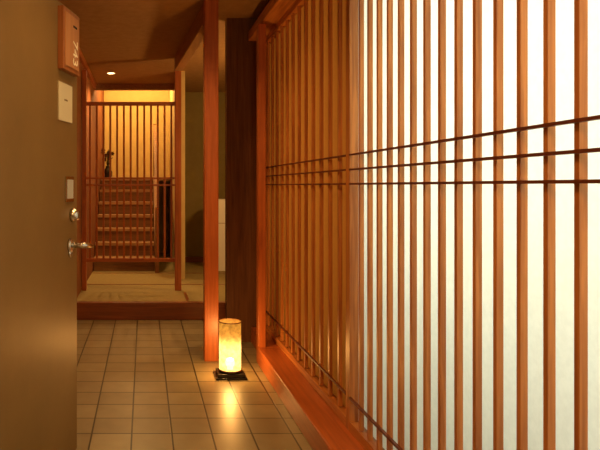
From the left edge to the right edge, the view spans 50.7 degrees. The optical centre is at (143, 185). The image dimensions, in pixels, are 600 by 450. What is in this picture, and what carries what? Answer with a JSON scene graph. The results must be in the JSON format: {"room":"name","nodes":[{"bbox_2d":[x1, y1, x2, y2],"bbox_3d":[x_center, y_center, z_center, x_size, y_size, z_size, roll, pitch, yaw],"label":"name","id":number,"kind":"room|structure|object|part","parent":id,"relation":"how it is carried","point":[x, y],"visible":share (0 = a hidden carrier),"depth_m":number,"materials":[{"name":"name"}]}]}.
{"room":"traditional dwelling","nodes":[
{"label":"traditional dwelling","id":0,"kind":"room"},
{"bbox_2d":[77,60,103,296],"bbox_3d":[-0.730,-0.450,4.600,0.100,3.500,11.600,0,0,0],"label":"wall","id":1,"kind":"structure","parent":0,"point":[92,95],"depth_m":7.35,"materials":[{"name":"brown wood"}]},
{"bbox_2d":[0,0,76,449],"bbox_3d":[-0.456,0.226,2.522,0.040,2.132,0.900,0,0,14],"label":"door leaf","id":2,"kind":"structure","parent":1,"relation":"in","point":[38,276],"depth_m":2.48,"materials":[{"name":"brown metal"}]},
{"bbox_2d":[58,81,71,122],"bbox_3d":[-0.366,-0.388,2.793,0.006,0.175,0.172,0,0,14],"label":"card","id":3,"kind":"object","parent":2,"relation":"attached to","point":[64,90],"visible":1,"depth_m":2.77,"materials":[{"name":"beige paper"}]},
{"bbox_2d":[58,5,78,76],"bbox_3d":[-0.349,-0.672,2.808,0.032,0.285,0.215,0,0,14],"label":"number sign","id":4,"kind":"object","parent":2,"relation":"attached to","point":[67,34],"visible":0.99,"depth_m":2.75,"materials":[{"name":"brown wood"}]},
{"bbox_2d":[73,41,77,65],"bbox_3d":[-0.324,-0.626,2.839,0.002,0.117,0.060,0,0,14],"label":"sign text","id":5,"kind":"object","parent":4,"relation":"attached to","point":[73,41],"visible":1,"depth_m":2.84,"materials":[{"name":"beige paint"}]},
{"bbox_2d":[65,176,73,201],"bbox_3d":[-0.352,0.015,2.847,0.009,0.120,0.110,0,0,13],"label":"metal plate","id":6,"kind":"object","parent":2,"relation":"attached to","point":[69,181],"visible":1,"depth_m":2.83,"materials":[{"name":"silver metal"}]},
{"bbox_2d":[69,208,79,221],"bbox_3d":[-0.327,0.140,2.882,0.040,0.068,0.068,0,0,14],"label":"deadbolt","id":7,"kind":"object","parent":2,"relation":"attached to","point":[74,215],"visible":1,"depth_m":2.86,"materials":[{"name":"silver metal"}]},
{"bbox_2d":[67,238,93,256],"bbox_3d":[-0.300,0.294,2.887,0.090,0.090,0.149,0,0,14],"label":"door handle","id":8,"kind":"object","parent":2,"relation":"attached to","point":[71,245],"depth_m":2.84,"materials":[{"name":"silver metal"}]},
{"bbox_2d":[79,47,95,88],"bbox_3d":[-0.665,-1.365,5.250,0.030,0.070,5.900,0,0,0],"label":"trim","id":9,"kind":"structure","parent":1,"relation":"attached to","point":[81,57],"depth_m":6.85,"materials":[{"name":"brown wood"}]},
{"bbox_2d":[94,84,174,90],"bbox_3d":[-0.130,-1.360,8.260,1.100,0.080,0.080,0,0,0],"label":"trim","id":10,"kind":"structure","parent":1,"relation":"attached to","point":[99,87],"depth_m":8.22,"materials":[{"name":"brown wood"}]},
{"bbox_2d":[77,301,224,319],"bbox_3d":[0.660,1.216,5.860,2.680,0.168,0.080,0,0,0],"label":"trim","id":11,"kind":"structure","parent":1,"relation":"attached to","point":[86,310],"depth_m":5.82,"materials":[{"name":"brown wood"}]},
{"bbox_2d":[104,91,168,252],"bbox_3d":[-0.130,-0.507,10.250,1.100,3.285,0.100,0,0,0],"label":"wall","id":12,"kind":"structure","parent":0,"point":[109,96],"depth_m":10.20,"materials":[{"name":"yellow paint"}]},
{"bbox_2d":[77,253,224,300],"bbox_3d":[0.680,1.268,8.150,2.840,0.265,4.500,0,0,0],"label":"floor","id":13,"kind":"structure","parent":0,"point":[193,270],"depth_m":6.84,"materials":[{"name":"brown wood"}]},
{"bbox_2d":[82,70,174,290],"bbox_3d":[-0.169,-0.062,6.535,1.007,2.395,0.060,0,0,0],"label":"wooden lattice gate","id":14,"kind":"object","parent":13,"relation":"on","point":[85,103],"visible":1,"depth_m":6.52,"materials":[{"name":"brown wood"}]},
{"bbox_2d":[94,124,169,272],"bbox_3d":[-0.130,0.083,9.025,1.080,2.105,2.330,0,0,0],"label":"staircase","id":15,"kind":"structure","parent":13,"relation":"on","point":[98,266],"depth_m":8.53,"materials":[{"name":"brown wood"}]},
{"bbox_2d":[101,149,114,176],"bbox_3d":[-0.575,-0.361,9.453,0.214,0.471,0.195,0,0,-39],"label":"flower vase","id":16,"kind":"object","parent":15,"relation":"on","point":[107,153],"visible":0.53,"depth_m":9.41,"materials":[{"name":"black ceramic"}]},
{"bbox_2d":[87,284,224,299],"bbox_3d":[0.640,1.133,6.890,2.620,0.003,1.880,0,0,0],"label":"trim","id":17,"kind":"structure","parent":13,"relation":"on","point":[185,293],"depth_m":6.90,"materials":[{"name":"brown wood"}]},
{"bbox_2d":[175,71,180,290],"bbox_3d":[0.370,-0.132,6.535,0.070,2.534,0.070,0,0,0],"label":"wooden post","id":18,"kind":"object","parent":13,"relation":"on","point":[177,73],"depth_m":6.50,"materials":[{"name":"brown wood"}]},
{"bbox_2d":[219,199,224,270],"bbox_3d":[1.175,0.657,8.210,0.370,0.955,0.420,0,0,0],"label":"base cabinet","id":19,"kind":"object","parent":13,"relation":"on","point":[221,201],"visible":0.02,"depth_m":8.02,"materials":[{"name":"white"}]},
{"bbox_2d":[58,0,268,84],"bbox_3d":[0.660,-1.450,3.550,2.680,0.100,9.500,0,0,0],"label":"ceiling","id":20,"kind":"structure","parent":0,"point":[139,41],"depth_m":5.54,"materials":[{"name":"brown wood"}]},
{"bbox_2d":[175,5,202,70],"bbox_3d":[0.436,-1.320,5.520,0.212,0.155,1.945,0,0,0],"label":"ceiling beam","id":21,"kind":"structure","parent":20,"relation":"attached to","point":[194,37],"depth_m":5.41,"materials":[{"name":"brown wood"}]},
{"bbox_2d":[169,71,184,278],"bbox_3d":[0.460,-0.507,8.750,0.080,3.285,2.900,0,0,0],"label":"wall","id":22,"kind":"structure","parent":0,"point":[171,93],"depth_m":7.30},
{"bbox_2d":[76,320,312,449],"bbox_3d":[0.680,1.350,2.310,2.840,0.100,7.020,0,0,0],"label":"floor","id":23,"kind":"structure","parent":0,"point":[142,384],"depth_m":3.72,"materials":[{"name":"tile"}]},
{"bbox_2d":[203,0,218,360],"bbox_3d":[0.500,-0.050,4.490,0.104,2.699,0.100,0,0,0],"label":"wooden post","id":24,"kind":"object","parent":23,"relation":"on","point":[210,7],"visible":1,"depth_m":4.44,"materials":[{"name":"brown wood"}]},
{"bbox_2d":[213,318,247,379],"bbox_3d":[0.588,1.111,4.100,0.210,0.379,0.180,0,0,0],"label":"lantern","id":25,"kind":"object","parent":23,"relation":"on","point":[229,368],"visible":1,"depth_m":4.03,"materials":[{"name":"yellow paper"}]},
{"bbox_3d":[0.588,1.090,4.100,0.149,0.330,0.149,0,0,0],"label":"lamp shade","id":26,"kind":"part","parent":25,"relation":"part of","materials":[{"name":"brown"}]},
{"bbox_2d":[257,24,265,362],"bbox_3d":[0.859,0.060,4.400,0.053,2.480,0.080,0,0,0],"label":"wooden post","id":27,"kind":"object","parent":23,"relation":"on","point":[261,28],"visible":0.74,"depth_m":4.36,"materials":[{"name":"brown wood"}]},
{"bbox_2d":[258,348,364,449],"bbox_3d":[0.945,1.236,2.290,0.230,0.128,4.140,0,0,0],"label":"trim","id":28,"kind":"structure","parent":23,"relation":"on","point":[321,427],"depth_m":3.27,"materials":[{"name":"brown wood"}]},
{"bbox_2d":[266,0,599,449],"bbox_3d":[1.010,-0.015,2.615,0.068,2.370,4.750,0,0,0],"label":"lattice screen","id":29,"kind":"object","parent":28,"relation":"on","point":[433,166],"visible":0.88,"depth_m":2.06,"materials":[{"name":"brown wood"}]},
{"bbox_2d":[185,85,224,91],"bbox_3d":[1.250,-1.440,8.650,1.500,0.080,0.700,0,0,0],"label":"ceiling alcove","id":30,"kind":"structure","parent":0,"point":[188,88],"depth_m":8.62,"materials":[{"name":"brown wood"}]},
{"bbox_2d":[185,92,224,256],"bbox_3d":[1.250,-0.133,9.010,1.500,2.535,0.100,0,0,0],"label":"wall alcove","id":31,"kind":"structure","parent":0,"point":[193,100],"depth_m":8.96,"materials":[{"name":"paint"}]},
{"bbox_2d":[185,257,202,261],"bbox_3d":[1.250,1.095,8.945,1.500,0.080,0.030,0,0,0],"label":"baseboard","id":32,"kind":"structure","parent":31,"relation":"attached to","point":[187,259],"depth_m":8.93,"materials":[{"name":"brown wood"}]},
{"bbox_2d":[225,18,256,341],"bbox_3d":[1.345,-0.050,5.050,1.310,2.700,0.100,0,0,0],"label":"wall partition","id":33,"kind":"structure","parent":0,"point":[240,53],"depth_m":5.00,"materials":[{"name":"brown wood"}]},
{"bbox_2d":[251,327,279,349],"bbox_3d":[0.975,1.236,4.675,0.170,0.128,0.630,0,0,0],"label":"trim","id":34,"kind":"structure","parent":33,"relation":"attached to","point":[270,343],"depth_m":4.75,"materials":[{"name":"brown wood"}]},
{"bbox_3d":[1.000,-1.340,2.640,0.120,0.120,4.680,0,0,0],"label":"wall lattice header","id":35,"kind":"structure","parent":0,"visible":0},
{"bbox_2d":[248,0,295,40],"bbox_3d":[0.963,-1.240,2.600,0.195,0.076,4.760,0,0,0],"label":"trim","id":36,"kind":"structure","parent":35,"relation":"attached to","point":[275,10],"depth_m":4.27,"materials":[{"name":"brown wood"}]}
]}

